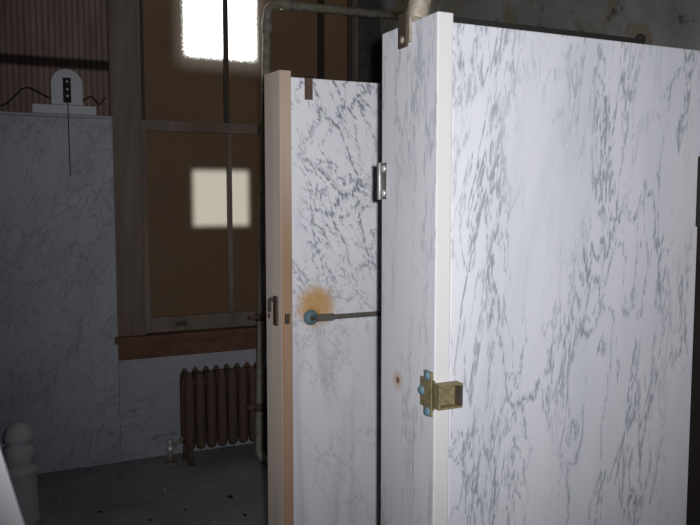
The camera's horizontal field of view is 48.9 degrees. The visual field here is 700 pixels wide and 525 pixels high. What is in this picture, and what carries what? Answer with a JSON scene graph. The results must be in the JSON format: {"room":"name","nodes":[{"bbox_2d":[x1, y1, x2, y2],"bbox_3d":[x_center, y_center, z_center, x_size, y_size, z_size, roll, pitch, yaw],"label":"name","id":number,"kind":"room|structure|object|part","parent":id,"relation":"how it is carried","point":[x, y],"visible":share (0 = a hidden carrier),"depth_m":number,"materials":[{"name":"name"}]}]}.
{"room":"public restroom","nodes":[
{"label":"public restroom","id":0,"kind":"room"},
{"bbox_2d":[0,0,267,473],"bbox_3d":[-1.494,-0.562,4.298,4.000,3.400,0.295,-2,5,-25],"label":"wall","id":1,"kind":"structure","parent":0,"point":[62,376],"depth_m":4.17,"materials":[{"name":"paint"}]},
{"bbox_2d":[0,69,105,174],"bbox_3d":[-1.620,-0.739,4.056,0.655,0.555,0.093,-2,5,-25],"label":"switch box","id":2,"kind":"object","parent":1,"relation":"attached to","point":[66,94],"visible":1,"depth_m":4.07,"materials":[{"name":"white plastic"}]},
{"bbox_3d":[-2.187,0.202,3.894,1.948,1.945,0.044,-2,5,-25],"label":"panel","id":3,"kind":"part","parent":1,"relation":"part of","materials":[{"name":"grey stone"}]},
{"bbox_3d":[-0.563,0.815,4.728,1.650,0.585,0.021,-2,5,-25],"label":"panel","id":4,"kind":"part","parent":1,"relation":"part of","materials":[{"name":"stone"}]},
{"bbox_2d":[107,0,379,360],"bbox_3d":[-0.588,-0.782,4.622,1.669,2.615,0.190,-2,5,-25],"label":"window","id":5,"kind":"structure","parent":1,"relation":"in","point":[185,76],"depth_m":4.52,"materials":[{"name":"brown wood"}]},
{"bbox_2d":[246,0,402,463],"bbox_3d":[-0.095,-0.162,4.394,1.015,2.588,0.160,-2,5,-25],"label":"pipe","id":6,"kind":"object","parent":1,"relation":"attached to","point":[286,5],"visible":0.85,"depth_m":4.27,"materials":[{"name":"grey metal"}]},
{"bbox_2d":[38,441,267,524],"bbox_3d":[-0.210,1.409,1.739,3.600,0.100,6.300,-2,5,-25],"label":"floor","id":7,"kind":"structure","parent":0,"point":[236,471],"depth_m":3.95,"materials":[{"name":"concrete"}]},
{"bbox_2d":[0,445,24,524],"bbox_3d":[-0.517,0.769,1.002,0.706,1.300,0.030,-2,5,-25],"label":"marble board","id":8,"kind":"object","parent":7,"relation":"on","point":[10,511],"visible":1,"depth_m":0.98,"materials":[{"name":"white stone"}]},
{"bbox_2d":[3,422,40,524],"bbox_3d":[-1.511,0.969,3.527,0.164,0.479,0.164,-2,5,-25],"label":"drain pipe","id":9,"kind":"object","parent":7,"relation":"on","point":[19,454],"visible":0.9,"depth_m":3.48,"materials":[{"name":"grey"}]},
{"bbox_2d":[59,469,246,522],"bbox_3d":[-0.968,1.173,3.919,0.965,0.006,0.701,0,5,1],"label":"debris","id":10,"kind":"object","parent":7,"relation":"on","point":[228,496],"visible":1,"depth_m":3.84,"materials":[{"name":"grey"}]},
{"bbox_2d":[163,362,267,465],"bbox_3d":[-0.774,0.865,4.434,0.604,0.535,0.167,-2,5,-25],"label":"radiator","id":11,"kind":"object","parent":7,"relation":"on","point":[213,403],"visible":0.88,"depth_m":4.38,"materials":[{"name":"brown metal"}]},
{"bbox_2d":[264,70,293,524],"bbox_3d":[-0.220,0.379,2.300,0.065,1.860,0.124,-2,5,-25],"label":"door","id":12,"kind":"structure","parent":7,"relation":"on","point":[277,84],"depth_m":2.25,"materials":[{"name":"brown wood"}]},
{"bbox_2d":[291,76,381,524],"bbox_3d":[0.501,0.359,2.604,1.498,1.849,0.056,-2,5,-25],"label":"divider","id":13,"kind":"object","parent":7,"relation":"on","point":[336,125],"visible":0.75,"depth_m":2.32,"materials":[{"name":"white stone"}]},
{"bbox_2d":[377,0,699,524],"bbox_3d":[0.825,-0.353,1.811,1.525,3.401,0.261,-2,5,-18],"label":"divider","id":14,"kind":"object","parent":7,"relation":"on","point":[537,186],"visible":1,"depth_m":1.65,"materials":[{"name":"stone"}]},
{"bbox_2d":[687,156,699,524],"bbox_3d":[1.087,0.537,1.937,0.626,1.605,0.044,-2,5,-25],"label":"door","id":15,"kind":"structure","parent":7,"relation":"on","point":[693,501],"depth_m":1.79,"materials":[{"name":"brown wood"}]},
{"bbox_2d":[379,0,699,82],"bbox_3d":[1.561,-0.393,2.289,0.200,3.400,6.050,-2,5,-25],"label":"wall","id":16,"kind":"structure","parent":0,"point":[667,23],"depth_m":3.18,"materials":[{"name":"paint"}]}
]}

